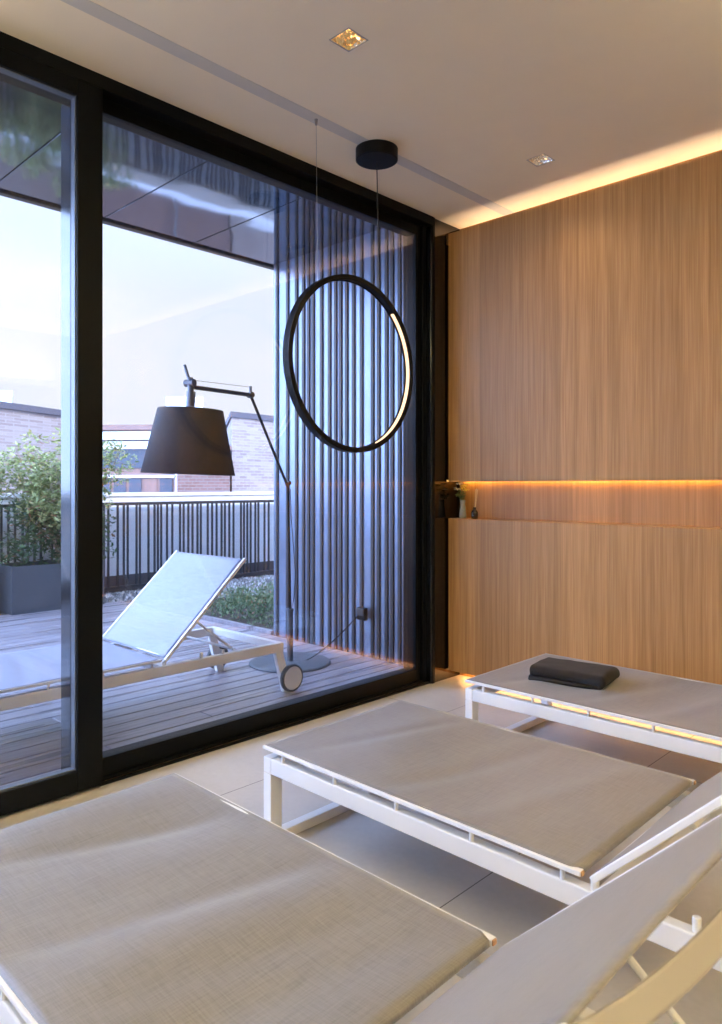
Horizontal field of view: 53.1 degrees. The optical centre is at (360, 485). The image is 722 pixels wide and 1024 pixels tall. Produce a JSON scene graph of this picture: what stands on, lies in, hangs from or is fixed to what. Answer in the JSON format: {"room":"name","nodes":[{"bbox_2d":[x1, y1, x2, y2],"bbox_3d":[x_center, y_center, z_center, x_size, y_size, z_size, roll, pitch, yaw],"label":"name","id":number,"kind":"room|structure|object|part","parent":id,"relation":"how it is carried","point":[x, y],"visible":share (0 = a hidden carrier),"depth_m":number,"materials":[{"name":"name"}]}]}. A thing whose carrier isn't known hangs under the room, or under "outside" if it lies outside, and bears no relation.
{"room":"spa","nodes":[
{"label":"spa","id":0,"kind":"room"},
{"bbox_2d":[0,492,273,592],"bbox_3d":[-3.001,0.900,8.478,0.230,1.640,20.000,0,0,44],"label":"wall","id":1,"kind":"structure","parent":0,"point":[139,496],"depth_m":8.97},
{"bbox_2d":[0,81,382,269],"bbox_3d":[-2.587,-1.952,2.855,1.730,0.315,7.300,0,0,44],"label":"soffit","id":2,"kind":"structure","parent":0,"point":[151,188],"depth_m":4.50,"materials":[{"name":"grey"}]},
{"bbox_2d":[0,601,403,786],"bbox_3d":[-4.718,1.242,2.441,4.193,0.045,10.536,0,0,44],"label":"deck","id":3,"kind":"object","parent":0,"point":[30,736],"visible":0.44,"depth_m":4.23,"materials":[{"name":"grey wood"}]},
{"bbox_2d":[0,560,104,614],"bbox_3d":[-3.120,0.993,7.285,0.420,0.455,0.920,0,0,44],"label":"planter","id":4,"kind":"object","parent":3,"relation":"on","point":[25,589],"visible":0.52,"depth_m":6.96,"materials":[{"name":"concrete"}]},
{"bbox_2d":[0,427,138,572],"bbox_3d":[-3.081,0.129,7.322,0.864,1.486,1.751,0,0,44],"label":"leafy shrub","id":5,"kind":"object","parent":4,"relation":"in","point":[40,492],"visible":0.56,"depth_m":7.15,"materials":[{"name":"green plant"}]},
{"bbox_2d":[0,550,302,710],"bbox_3d":[-1.360,0.815,3.856,0.790,0.822,2.106,0,0,44],"label":"sun lounger","id":6,"kind":"object","parent":3,"relation":"on","point":[165,612],"visible":0.8,"depth_m":3.99,"materials":[{"name":"white fabric"}]},
{"bbox_3d":[-1.685,0.907,3.520,0.728,0.040,1.170,0,0,44],"label":"sling frame","id":7,"kind":"part","parent":6,"relation":"part of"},
{"bbox_3d":[-1.403,0.951,3.811,0.720,0.054,1.980,0,0,44],"label":"frame","id":8,"kind":"part","parent":6,"relation":"part of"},
{"bbox_3d":[-1.083,0.654,4.142,0.722,0.500,0.520,0,0,44],"label":"backrest frame","id":9,"kind":"part","parent":6,"relation":"part of","materials":[{"name":"white metal"}]},
{"bbox_3d":[-0.957,1.097,4.760,0.030,0.260,0.117,0,0,44],"label":"leg","id":10,"kind":"part","parent":6,"relation":"part of","materials":[{"name":"white metal"}]},
{"bbox_3d":[-0.469,1.097,4.287,0.030,0.260,0.117,0,0,44],"label":"leg","id":11,"kind":"part","parent":6,"relation":"part of","materials":[{"name":"white metal"}]},
{"bbox_2d":[140,365,357,672],"bbox_3d":[-0.707,0.257,4.659,0.563,1.925,1.628,0,0,34],"label":"floor lamp","id":12,"kind":"object","parent":3,"relation":"on","point":[189,439],"visible":0.96,"depth_m":4.05,"materials":[{"name":"grey metal"}]},
{"bbox_3d":[-0.997,-0.256,4.200,0.536,0.374,0.536,2,0,0],"label":"lamp shade","id":13,"kind":"part","parent":12,"relation":"part of","materials":[{"name":"black fabric"}]},
{"bbox_3d":[-0.840,-0.598,4.411,0.045,0.073,0.509,0,0,36],"label":"arm","id":14,"kind":"part","parent":12,"relation":"part of","materials":[{"name":"grey metal"}]},
{"bbox_3d":[-0.606,-0.285,4.798,0.046,0.600,0.456,0,0,30],"label":"arm","id":15,"kind":"part","parent":12,"relation":"part of","materials":[{"name":"metal"}]},
{"bbox_3d":[-0.489,1.025,4.980,0.052,0.360,0.052,0,0,44],"label":"post","id":16,"kind":"part","parent":12,"relation":"part of","materials":[{"name":"grey metal"}]},
{"bbox_3d":[-0.468,0.435,4.960,0.060,0.831,0.006,0,0,44],"label":"hanging cord","id":17,"kind":"part","parent":12,"relation":"part of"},
{"bbox_3d":[-0.217,1.070,5.074,0.445,0.295,0.015,0,0,-26],"label":"power cord","id":18,"kind":"part","parent":12,"relation":"part of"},
{"bbox_3d":[-4.011,0.992,6.365,0.420,0.455,0.920,0,0,44],"label":"planter","id":19,"kind":"object","parent":3,"relation":"on","visible":0},
{"bbox_2d":[0,454,26,477],"bbox_3d":[-3.881,0.158,6.485,1.596,1.429,0.889,0,0,-22],"label":"leafy shrub","id":20,"kind":"object","parent":19,"relation":"in","point":[14,475],"visible":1,"depth_m":6.85,"materials":[{"name":"green plant"}]},
{"bbox_2d":[274,228,403,664],"bbox_3d":[1.695,-0.295,7.234,1.675,3.230,5.251,0,0,44],"label":"wall","id":21,"kind":"structure","parent":0,"point":[347,511],"depth_m":5.37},
{"bbox_2d":[356,607,367,620],"bbox_3d":[0.006,0.912,5.156,0.080,0.090,0.042,0,0,44],"label":"socket","id":22,"kind":"object","parent":21,"relation":"attached to","point":[361,612],"visible":1,"depth_m":5.14,"materials":[{"name":"black plastic"}]},
{"bbox_3d":[-0.007,0.897,5.143,0.070,0.050,0.006,0,0,44],"label":"lid","id":23,"kind":"part","parent":22,"relation":"part of","materials":[{"name":"grey plastic"}]},
{"bbox_2d":[0,0,721,228],"bbox_3d":[0.224,-1.730,0.619,5.140,0.140,6.400,0,0,44],"label":"ceiling","id":24,"kind":"structure","parent":0,"point":[467,92],"depth_m":2.94,"materials":[{"name":"paint"}]},
{"bbox_2d":[60,0,513,215],"bbox_3d":[-1.321,-1.661,2.114,0.070,0.006,6.397,0,0,44],"label":"trim","id":25,"kind":"structure","parent":24,"relation":"attached to","point":[89,7],"depth_m":2.98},
{"bbox_2d":[283,119,412,452],"bbox_3d":[-0.045,-0.908,3.435,0.208,1.501,0.834,0,0,44],"label":"pendant","id":26,"kind":"object","parent":24,"relation":"hanging from","point":[375,154],"visible":1,"depth_m":3.47,"materials":[{"name":"metal"}]},
{"bbox_2d":[341,279,392,446],"bbox_3d":[-0.080,-0.575,3.381,0.029,0.801,0.676,0,0,44],"label":"diffuser","id":27,"kind":"object","parent":26,"relation":"attached to","point":[372,289],"depth_m":3.54,"materials":[{"name":"white plastic"}]},
{"bbox_2d":[375,314,408,442],"bbox_3d":[0.159,-0.536,3.627,0.017,0.654,0.240,0,0,44],"label":"diffuser","id":28,"kind":"object","parent":26,"relation":"attached to","point":[396,320],"depth_m":3.67,"materials":[{"name":"white plastic"}]},
{"bbox_2d":[329,27,367,51],"bbox_3d":[-0.046,-1.705,2.690,0.104,0.092,0.104,0,0,44],"label":"recessed light","id":29,"kind":"object","parent":24,"relation":"in","point":[348,39],"visible":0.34,"depth_m":2.73,"materials":[{"name":"metal"}]},
{"bbox_2d":[527,153,554,166],"bbox_3d":[0.915,-1.705,3.681,0.104,0.092,0.104,0,0,44],"label":"recessed light","id":30,"kind":"object","parent":24,"relation":"in","point":[542,159],"visible":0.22,"depth_m":3.72,"materials":[{"name":"metal"}]},
{"bbox_2d":[0,675,721,1023],"bbox_3d":[0.138,1.280,0.702,5.380,0.120,6.400,0,0,44],"label":"floor","id":31,"kind":"structure","parent":0,"point":[504,908],"depth_m":2.49,"materials":[{"name":"tile"}]},
{"bbox_2d":[99,680,428,785],"bbox_3d":[-1.763,1.219,2.335,0.178,0.042,6.100,0,0,44],"label":"trim","id":32,"kind":"structure","parent":31,"relation":"on","point":[347,705],"depth_m":3.48,"materials":[{"name":"black metal"}]},
{"bbox_2d":[0,47,102,815],"bbox_3d":[-1.839,-0.199,2.145,0.063,2.813,2.222,0,0,44],"label":"window frame","id":33,"kind":"structure","parent":32,"relation":"attached to","point":[85,772],"depth_m":2.87,"materials":[{"name":"black metal"}]},
{"bbox_2d":[61,102,69,769],"bbox_3d":[-1.206,-0.200,3.031,0.099,2.800,0.065,0,0,44],"label":"trim","id":34,"kind":"structure","parent":32,"relation":"on","point":[65,109],"depth_m":3.01,"materials":[{"name":"grey metal"}]},
{"bbox_2d":[70,98,419,774],"bbox_3d":[-0.410,-0.203,3.719,0.085,2.805,2.170,0,0,44],"label":"window","id":35,"kind":"structure","parent":32,"relation":"on","point":[137,753],"depth_m":3.68,"materials":[{"name":"black metal"}]},
{"bbox_2d":[0,773,721,1023],"bbox_3d":[-0.071,0.815,1.241,2.106,0.822,0.790,0,0,44],"label":"sun lounger","id":36,"kind":"object","parent":31,"relation":"on","point":[167,899],"visible":1,"depth_m":1.38,"materials":[{"name":"beige fabric"}]},
{"bbox_3d":[-0.407,0.907,1.567,1.170,0.040,0.728,0,0,44],"label":"sling frame","id":37,"kind":"part","parent":36,"relation":"part of","materials":[{"name":"beige fabric"}]},
{"bbox_3d":[-0.116,0.951,1.285,1.980,0.054,0.720,0,0,44],"label":"frame","id":38,"kind":"part","parent":36,"relation":"part of","materials":[{"name":"white metal"}]},
{"bbox_3d":[0.214,0.654,0.965,0.520,0.500,0.722,0,0,44],"label":"backrest frame","id":39,"kind":"part","parent":36,"relation":"part of","materials":[{"name":"white metal"}]},
{"bbox_2d":[263,700,721,971],"bbox_3d":[0.672,0.815,2.001,2.106,0.822,0.790,0,0,44],"label":"sun lounger","id":40,"kind":"object","parent":31,"relation":"on","point":[564,807],"visible":1,"depth_m":2.13,"materials":[{"name":"beige fabric"}]},
{"bbox_3d":[-0.303,1.099,2.480,0.040,0.242,0.050,0,0,44],"label":"leg","id":41,"kind":"part","parent":40,"relation":"part of","materials":[{"name":"white metal"}]},
{"bbox_3d":[0.336,0.907,2.327,1.170,0.040,0.728,0,0,44],"label":"sling frame","id":42,"kind":"part","parent":40,"relation":"part of","materials":[{"name":"white metal"}]},
{"bbox_3d":[0.958,0.654,1.725,0.520,0.500,0.722,0,0,44],"label":"backrest frame","id":43,"kind":"part","parent":40,"relation":"part of","materials":[{"name":"white metal"}]},
{"bbox_2d":[465,653,721,762],"bbox_3d":[1.484,0.815,2.837,2.106,0.822,0.790,0,0,44],"label":"sun lounger","id":44,"kind":"object","parent":31,"relation":"on","point":[689,706],"visible":0.74,"depth_m":3.04,"materials":[{"name":"beige fabric"}]},
{"bbox_3d":[0.509,1.099,3.316,0.040,0.242,0.050,0,0,44],"label":"leg","id":45,"kind":"part","parent":44,"relation":"part of","materials":[{"name":"white metal"}]},
{"bbox_3d":[0.975,1.099,3.797,0.040,0.242,0.050,0,0,44],"label":"leg","id":46,"kind":"part","parent":44,"relation":"part of","materials":[{"name":"white metal"}]},
{"bbox_2d":[528,657,619,689],"bbox_3d":[0.981,0.858,3.325,0.355,0.072,0.242,0,0,35],"label":"cushion","id":47,"kind":"object","parent":44,"relation":"on","point":[564,672],"visible":1,"depth_m":3.25,"materials":[{"name":"black fabric"}]},
{"bbox_3d":[1.148,0.907,3.163,1.170,0.040,0.728,0,0,44],"label":"sling frame","id":48,"kind":"part","parent":44,"relation":"part of","materials":[{"name":"white metal"}]},
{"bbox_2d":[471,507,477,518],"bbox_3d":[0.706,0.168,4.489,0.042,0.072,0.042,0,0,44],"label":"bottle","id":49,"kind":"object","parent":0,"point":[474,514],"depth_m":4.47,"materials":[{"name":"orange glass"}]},
{"bbox_2d":[448,150,721,684],"bbox_3d":[2.486,-0.260,2.924,5.100,3.160,0.340,0,0,44],"label":"wall","id":50,"kind":"structure","parent":0,"point":[585,328],"depth_m":3.91,"materials":[{"name":"brown wood"}]},
{"bbox_2d":[0,31,432,227],"bbox_3d":[-1.752,-1.712,2.331,0.200,0.255,6.110,0,0,44],"label":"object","id":51,"kind":"structure","parent":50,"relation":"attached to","point":[114,91],"depth_m":3.25,"materials":[{"name":"black metal"}]},
{"bbox_2d":[404,217,434,683],"bbox_3d":[0.363,-0.310,4.515,0.198,3.060,0.070,0,0,44],"label":"window frame","id":52,"kind":"structure","parent":50,"relation":"attached to","point":[427,235],"depth_m":4.46,"materials":[{"name":"black metal"}]},
{"bbox_2d":[435,219,459,681],"bbox_3d":[0.478,-0.270,4.640,0.188,2.980,0.270,0,0,44],"label":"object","id":53,"kind":"structure","parent":50,"relation":"attached to","point":[447,505],"depth_m":4.53,"materials":[{"name":"black metal"}]},
{"bbox_2d":[454,482,469,518],"bbox_3d":[0.638,0.091,4.553,0.120,0.227,0.077,0,0,44],"label":"flower vase","id":54,"kind":"object","parent":50,"relation":"on","point":[462,511],"visible":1,"depth_m":4.54,"materials":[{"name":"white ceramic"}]},
{"bbox_2d":[471,489,477,518],"bbox_3d":[0.706,0.110,4.489,0.042,0.188,0.042,0,0,-1],"label":"reed diffuser","id":55,"kind":"object","parent":50,"relation":"in","point":[474,514],"visible":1,"depth_m":4.47,"materials":[{"name":"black glass"}]},
{"bbox_3d":[-1.267,1.500,6.797,5.120,0.440,20.000,0,0,44],"label":"terrace base","id":56,"kind":"object","parent":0,"visible":0},
{"bbox_2d":[0,500,273,589],"bbox_3d":[-2.506,0.690,8.694,0.050,1.000,11.000,0,0,44],"label":"railing","id":57,"kind":"object","parent":56,"relation":"on","point":[233,502],"visible":0.33,"depth_m":9.00,"materials":[{"name":"black metal"}]},
{"bbox_3d":[-2.506,0.207,8.694,0.050,0.035,11.000,0,0,44],"label":"rail","id":58,"kind":"part","parent":57,"relation":"part of","materials":[{"name":"metal"}]},
{"bbox_3d":[-2.506,1.175,8.694,0.040,0.030,11.000,0,0,44],"label":"rail","id":59,"kind":"part","parent":57,"relation":"part of","materials":[{"name":"metal"}]},
{"bbox_2d":[105,574,273,604],"bbox_3d":[-1.087,1.242,9.305,1.351,0.077,4.593,0,0,44],"label":"gravel","id":60,"kind":"object","parent":56,"relation":"on","point":[127,595],"visible":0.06,"depth_m":8.60,"materials":[{"name":"grey gravel"}]},
{"bbox_2d":[201,615,273,635],"bbox_3d":[-1.423,1.240,6.622,1.940,0.100,0.040,0,0,44],"label":"edging","id":61,"kind":"object","parent":56,"relation":"on","point":[204,617],"visible":0.21,"depth_m":6.25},
{"bbox_2d":[206,594,273,629],"bbox_3d":[0.407,1.265,8.510,1.940,0.050,5.210,0,0,44],"label":"soil","id":62,"kind":"object","parent":56,"relation":"on","point":[226,616],"depth_m":6.92,"materials":[{"name":"brown soil"}]},
{"bbox_2d":[204,575,273,627],"bbox_3d":[-0.234,1.073,7.846,1.753,0.398,3.269,0,0,44],"label":"planting","id":63,"kind":"object","parent":62,"relation":"on","point":[246,598],"visible":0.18,"depth_m":6.80,"materials":[{"name":"green plant"}]},
{"label":"outside","id":64,"kind":"structure","parent":0,"visible":0},
{"bbox_3d":[-15.029,9.320,56.339,140.000,0.200,180.000,0,0,44],"label":"ground","id":65,"kind":"structure","parent":64,"visible":0},
{"bbox_2d":[0,391,12,402],"bbox_3d":[-29.175,1.320,55.218,5.275,15.800,14.304,0,0,-30],"label":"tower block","id":66,"kind":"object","parent":65,"relation":"on","point":[5,396],"visible":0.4,"depth_m":49.92,"materials":[{"name":"white"}]},
{"bbox_2d":[0,401,60,492],"bbox_3d":[-12.080,3.460,23.004,11.944,11.520,9.650,0,0,44],"label":"brick building","id":67,"kind":"structure","parent":65,"relation":"on","point":[16,420],"depth_m":20.57,"materials":[{"name":"brick"}]},
{"bbox_2d":[103,424,175,492],"bbox_3d":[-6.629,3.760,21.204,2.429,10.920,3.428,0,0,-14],"label":"modern building","id":68,"kind":"structure","parent":65,"relation":"on","point":[136,437],"depth_m":20.05,"materials":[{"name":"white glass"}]},
{"bbox_3d":[-6.248,-0.265,20.120,2.213,0.070,0.160,0,0,5],"label":"sill","id":69,"kind":"part","parent":68,"relation":"part of","materials":[{"name":"white concrete"}]},
{"bbox_2d":[166,397,202,491],"bbox_3d":[-16.007,0.920,64.999,3.579,16.600,11.229,0,0,-12],"label":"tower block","id":70,"kind":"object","parent":65,"relation":"on","point":[170,401],"visible":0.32,"depth_m":60.01,"materials":[{"name":"white"}]},
{"bbox_2d":[177,446,231,491],"bbox_3d":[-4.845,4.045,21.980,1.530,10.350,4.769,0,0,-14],"label":"brick building","id":71,"kind":"structure","parent":65,"relation":"on","point":[185,482],"depth_m":19.99,"materials":[{"name":"brick"}]},
{"bbox_2d":[225,411,273,491],"bbox_3d":[-3.155,3.530,26.459,3.926,11.380,10.959,0,0,-6],"label":"brick building","id":72,"kind":"structure","parent":65,"relation":"on","point":[252,455],"depth_m":21.65,"materials":[{"name":"beige brick"}]}
]}

